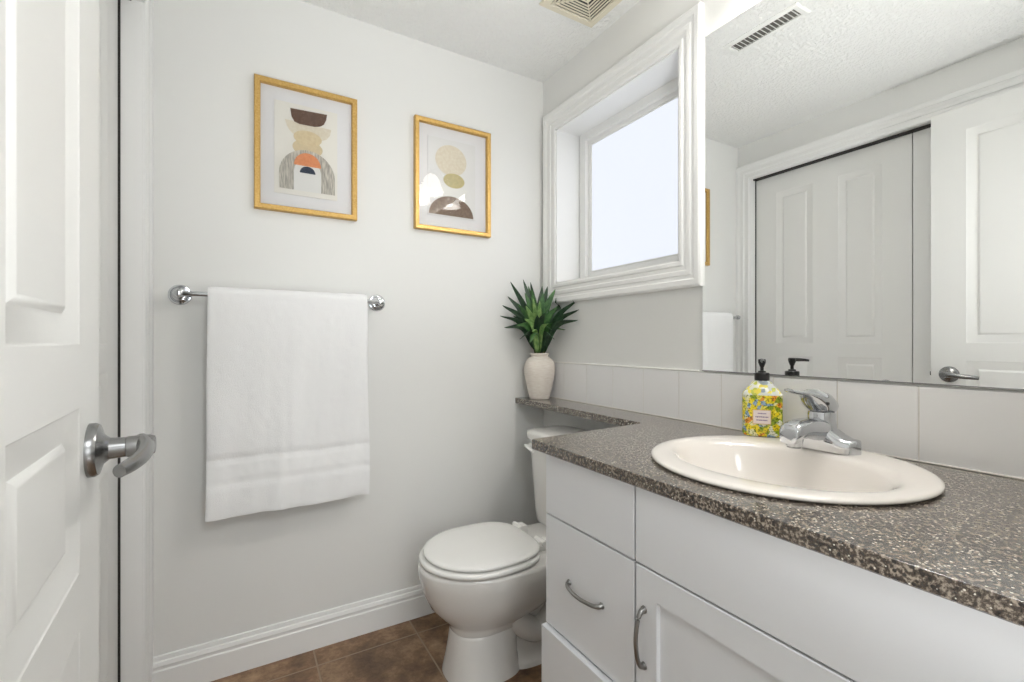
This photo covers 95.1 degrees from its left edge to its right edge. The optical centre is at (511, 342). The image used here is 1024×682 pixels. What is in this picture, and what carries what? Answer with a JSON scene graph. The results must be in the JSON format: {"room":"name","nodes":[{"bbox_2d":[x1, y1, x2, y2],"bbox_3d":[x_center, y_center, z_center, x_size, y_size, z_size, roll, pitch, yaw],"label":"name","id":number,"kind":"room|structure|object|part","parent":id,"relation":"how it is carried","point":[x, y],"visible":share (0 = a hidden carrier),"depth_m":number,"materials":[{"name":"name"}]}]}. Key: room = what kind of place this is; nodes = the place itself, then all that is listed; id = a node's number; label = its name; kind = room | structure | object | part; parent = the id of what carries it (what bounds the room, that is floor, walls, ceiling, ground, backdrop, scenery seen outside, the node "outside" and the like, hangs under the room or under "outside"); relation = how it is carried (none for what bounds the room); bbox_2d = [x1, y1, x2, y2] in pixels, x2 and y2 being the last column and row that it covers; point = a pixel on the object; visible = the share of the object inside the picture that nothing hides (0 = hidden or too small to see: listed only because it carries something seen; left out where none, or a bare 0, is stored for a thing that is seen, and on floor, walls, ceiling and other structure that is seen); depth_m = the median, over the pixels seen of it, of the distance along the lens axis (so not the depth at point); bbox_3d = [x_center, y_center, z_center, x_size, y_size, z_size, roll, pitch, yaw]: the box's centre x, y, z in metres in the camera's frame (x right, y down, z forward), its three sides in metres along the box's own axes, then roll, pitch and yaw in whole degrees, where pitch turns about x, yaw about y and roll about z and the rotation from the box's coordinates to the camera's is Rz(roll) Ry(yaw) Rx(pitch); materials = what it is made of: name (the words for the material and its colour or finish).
{"room":"bathroom","nodes":[
{"label":"bathroom","id":0,"kind":"room"},
{"bbox_2d":[153,0,542,656],"bbox_3d":[-0.499,-0.057,1.859,1.763,2.288,0.120,0,0,-30],"label":"wall","id":1,"kind":"structure","parent":0,"point":[448,430],"depth_m":1.73,"materials":[{"name":"white paint"}]},
{"bbox_2d":[168,285,384,310],"bbox_3d":[-0.760,-0.149,1.595,0.675,0.063,0.074,0,0,-30],"label":"towel bar","id":2,"kind":"object","parent":1,"relation":"attached to","point":[177,294],"visible":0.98,"depth_m":1.47,"materials":[{"name":"silver metal"}]},
{"bbox_3d":[-1.024,-0.149,1.440,0.063,0.063,0.074,0,0,-30],"label":"mounting post","id":3,"kind":"part","parent":2,"relation":"part of","materials":[{"name":"silver metal"}]},
{"bbox_2d":[205,287,369,521],"bbox_3d":[-0.733,0.188,1.572,0.496,0.725,0.080,0,0,-30],"label":"bath towel","id":4,"kind":"object","parent":2,"relation":"hanging from","point":[287,412],"visible":1,"depth_m":1.54,"materials":[{"name":"white fabric"}]},
{"bbox_3d":[-0.496,-0.149,1.749,0.063,0.063,0.074,0,0,-30],"label":"mounting post","id":5,"kind":"part","parent":2,"relation":"part of","materials":[{"name":"silver metal"}]},
{"bbox_2d":[152,584,434,681],"bbox_3d":[-0.483,1.026,1.792,1.463,0.122,0.014,0,0,-30],"label":"baseboard","id":6,"kind":"structure","parent":1,"relation":"attached to","point":[220,658],"depth_m":1.61,"materials":[{"name":"white paint"}]},
{"bbox_2d":[254,73,356,220],"bbox_3d":[-0.718,-0.671,1.649,0.333,0.445,0.021,0,0,-30],"label":"framed print","id":7,"kind":"object","parent":1,"relation":"attached to","point":[305,138],"visible":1,"depth_m":1.64,"materials":[{"name":"paper"}]},
{"bbox_2d":[413,114,490,237],"bbox_3d":[-0.239,-0.671,1.929,0.336,0.445,0.021,0,0,-30],"label":"framed print","id":8,"kind":"object","parent":1,"relation":"attached to","point":[452,162],"visible":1,"depth_m":1.92,"materials":[{"name":"white paper"}]},
{"bbox_2d":[211,613,541,681],"bbox_3d":[0.152,1.127,0.186,2.450,0.080,3.667,0,0,-30],"label":"floor","id":9,"kind":"structure","parent":0,"point":[413,650],"depth_m":1.59,"materials":[{"name":"brown tile"}]},
{"bbox_2d":[418,425,587,681],"bbox_3d":[0.020,0.716,1.652,0.716,0.742,0.408,0,0,-30],"label":"toilet","id":10,"kind":"object","parent":9,"relation":"on","point":[486,580],"visible":0.66,"depth_m":1.49,"materials":[{"name":"white ceramic"}]},
{"bbox_3d":[-0.118,0.702,1.571,0.383,0.018,0.364,0,0,-30],"label":"seat","id":11,"kind":"part","parent":10,"relation":"part of","materials":[{"name":"white plastic"}]},
{"bbox_3d":[-0.110,0.681,1.575,0.374,0.019,0.342,0,0,-30],"label":"lid","id":12,"kind":"part","parent":10,"relation":"part of","materials":[{"name":"white plastic"}]},
{"bbox_3d":[0.072,0.411,1.831,0.032,0.027,0.061,0,0,-30],"label":"flush lever","id":13,"kind":"part","parent":10,"relation":"part of","materials":[{"name":"white plastic"}]},
{"bbox_3d":[0.236,0.548,1.778,0.200,0.329,0.382,0,0,-30],"label":"tank","id":14,"kind":"part","parent":10,"relation":"part of","materials":[{"name":"white ceramic"}]},
{"bbox_3d":[0.235,0.364,1.777,0.218,0.039,0.408,0,0,-30],"label":"tank lid","id":15,"kind":"part","parent":10,"relation":"part of","materials":[{"name":"white ceramic"}]},
{"bbox_2d":[542,454,1023,681],"bbox_3d":[0.548,0.680,0.897,0.583,0.814,0.931,0,0,-30],"label":"vanity cabinet","id":16,"kind":"object","parent":9,"relation":"on","point":[642,585],"visible":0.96,"depth_m":0.76,"materials":[{"name":"white wood"}]},
{"bbox_3d":[0.156,0.839,1.034,0.018,0.286,0.300,0,0,-30],"label":"drawer","id":17,"kind":"part","parent":16,"relation":"part of","materials":[{"name":"white laminate"}]},
{"bbox_3d":[0.151,0.554,1.027,0.027,0.015,0.126,0,0,-30],"label":"handle","id":18,"kind":"part","parent":16,"relation":"part of","materials":[{"name":"silver metal"}]},
{"bbox_3d":[0.167,0.348,1.040,0.018,0.145,0.299,0,0,-30],"label":"drawer","id":19,"kind":"part","parent":16,"relation":"part of","materials":[{"name":"white laminate"}]},
{"bbox_3d":[0.167,0.558,1.040,0.018,0.267,0.299,0,0,-30],"label":"drawer","id":20,"kind":"part","parent":16,"relation":"part of","materials":[{"name":"white laminate"}]},
{"bbox_3d":[0.238,0.556,0.877,0.028,0.120,0.014,0,0,-30],"label":"handle","id":21,"kind":"part","parent":16,"relation":"part of","materials":[{"name":"silver metal"}]},
{"bbox_3d":[0.399,0.704,0.645,0.018,0.557,0.606,0,0,-30],"label":"door","id":22,"kind":"part","parent":16,"relation":"part of","materials":[{"name":"white laminate"}]},
{"bbox_2d":[515,397,1023,626],"bbox_3d":[0.343,0.260,1.259,0.573,0.026,1.766,0,0,-30],"label":"countertop","id":23,"kind":"structure","parent":16,"relation":"on","point":[963,545],"depth_m":0.67,"materials":[{"name":"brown stone"}]},
{"bbox_2d":[524,353,554,399],"bbox_3d":[0.121,0.147,2.050,0.136,0.200,0.136,0,0,-30],"label":"ceramic vase","id":24,"kind":"object","parent":23,"relation":"on","point":[539,369],"visible":0.98,"depth_m":2.00,"materials":[{"name":"white ceramic"}]},
{"bbox_2d":[501,280,578,352],"bbox_3d":[0.115,-0.030,2.010,0.331,0.491,0.161,0,0,3],"label":"leafy stems","id":25,"kind":"object","parent":24,"relation":"in","point":[538,324],"visible":0.98,"depth_m":2.00,"materials":[{"name":"green plant"}]},
{"bbox_2d":[742,359,782,437],"bbox_3d":[0.630,0.138,1.180,0.091,0.194,0.071,0,0,25],"label":"soap bottle","id":26,"kind":"object","parent":23,"relation":"on","point":[762,401],"visible":0.98,"depth_m":1.17,"materials":[{"name":"yellow"}]},
{"bbox_2d":[651,435,944,504],"bbox_3d":[0.540,0.309,0.948,0.496,0.148,0.496,0,0,-30],"label":"sink","id":27,"kind":"object","parent":23,"relation":"in","point":[763,466],"visible":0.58,"depth_m":0.96,"materials":[{"name":"white ceramic"}]},
{"bbox_2d":[779,388,861,455],"bbox_3d":[0.651,0.166,1.041,0.177,0.140,0.145,0,0,-5],"label":"sink faucet","id":28,"kind":"object","parent":27,"relation":"on","point":[819,431],"visible":1,"depth_m":1.00,"materials":[{"name":"silver metal"}]},
{"bbox_3d":[0.635,0.197,1.013,0.140,0.065,0.052,0,0,-30],"label":"spout","id":29,"kind":"part","parent":28,"relation":"part of","materials":[{"name":"silver metal"}]},
{"bbox_3d":[0.645,0.129,1.019,0.169,0.066,0.058,0,0,-30],"label":"lever handle","id":30,"kind":"part","parent":28,"relation":"part of","materials":[{"name":"silver metal"}]},
{"bbox_3d":[0.691,0.208,1.045,0.061,0.055,0.154,0,0,-30],"label":"plate","id":31,"kind":"part","parent":28,"relation":"part of","materials":[{"name":"silver metal"}]},
{"bbox_3d":[0.399,0.348,0.645,0.018,0.145,0.606,0,0,-30],"label":"false panel","id":32,"kind":"part","parent":16,"relation":"part of","materials":[{"name":"white laminate"}]},
{"bbox_2d":[300,0,639,82],"bbox_3d":[0.152,-1.241,0.186,2.450,0.080,3.667,0,0,-30],"label":"ceiling","id":33,"kind":"structure","parent":0,"point":[526,38],"depth_m":1.78,"materials":[{"name":"white paint"}]},
{"bbox_2d":[539,0,621,27],"bbox_3d":[0.260,-1.194,1.617,0.238,0.015,0.238,0,0,-30],"label":"ceiling vent","id":34,"kind":"object","parent":33,"relation":"in","point":[588,13],"visible":1,"depth_m":1.67,"materials":[{"name":"beige plastic"}]},
{"bbox_2d":[543,0,1023,430],"bbox_3d":[0.689,-0.057,1.387,0.150,2.288,1.897,0,0,-30],"label":"wall","id":35,"kind":"structure","parent":0,"point":[660,329],"depth_m":1.67,"materials":[{"name":"white paint"}]},
{"bbox_2d":[543,1,703,303],"bbox_3d":[0.425,-0.600,1.818,0.170,0.857,0.846,0,0,-30],"label":"window","id":36,"kind":"structure","parent":35,"relation":"in","point":[623,155],"depth_m":1.82,"materials":[{"name":"white paint"}]},
{"bbox_3d":[0.482,-0.597,1.849,0.024,0.689,0.656,0,0,-30],"label":"sash","id":37,"kind":"part","parent":36,"relation":"part of","materials":[{"name":"white paint"}]},
{"bbox_3d":[0.491,-0.597,1.854,0.001,0.565,0.532,0,0,-30],"label":"pane","id":38,"kind":"part","parent":36,"relation":"part of","materials":[{"name":"glass"}]},
{"bbox_2d":[550,361,1023,479],"bbox_3d":[0.587,0.166,1.403,0.009,0.162,1.765,0,0,-30],"label":"backsplash","id":39,"kind":"structure","parent":35,"relation":"attached to","point":[981,431],"depth_m":1.04,"materials":[{"name":"white tile"}]},
{"bbox_2d":[702,0,1023,390],"bbox_3d":[0.799,-0.416,1.043,0.008,1.006,0.872,0,0,-30],"label":"wall mirror","id":40,"kind":"object","parent":35,"relation":"attached to","point":[863,160],"visible":1,"depth_m":1.04,"materials":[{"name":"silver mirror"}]},
{"bbox_3d":[-0.690,-0.057,0.579,0.120,2.288,1.897,0,0,-30],"label":"wall","id":41,"kind":"structure","parent":0,"visible":0},
{"bbox_2d":[99,0,117,681],"bbox_3d":[-0.937,0.051,0.988,0.032,2.059,0.761,0,0,-30],"label":"door frame","id":42,"kind":"structure","parent":41,"relation":"in","point":[108,9],"depth_m":1.24,"materials":[{"name":"white paint"}]},
{"bbox_2d":[118,0,130,681],"bbox_3d":[-0.740,0.051,0.680,0.065,2.072,1.501,0,0,-30],"label":"trim","id":43,"kind":"structure","parent":41,"relation":"attached to","point":[119,1],"depth_m":1.33,"materials":[{"name":"grey wood"}]},
{"bbox_2d":[121,0,152,681],"bbox_3d":[-0.738,0.006,0.680,0.140,2.161,1.684,0,0,-30],"label":"trim","id":44,"kind":"structure","parent":41,"relation":"attached to","point":[136,15],"depth_m":1.35,"materials":[{"name":"white paint"}]},
{"bbox_3d":[0.232,0.051,0.085,0.788,2.071,0.152,0,0,-30],"label":"trim","id":45,"kind":"structure","parent":0,"visible":0},
{"bbox_2d":[0,0,155,681],"bbox_3d":[-0.359,0.053,0.291,0.170,2.052,0.820,0,0,-33],"label":"door","id":46,"kind":"structure","parent":45,"relation":"attached to","point":[54,447],"depth_m":0.46,"materials":[{"name":"white paint"}]},
{"bbox_3d":[-0.459,0.135,0.574,0.031,0.030,0.122,0,0,-33],"label":"lever handle","id":47,"kind":"part","parent":46,"relation":"part of","materials":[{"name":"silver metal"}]}
]}

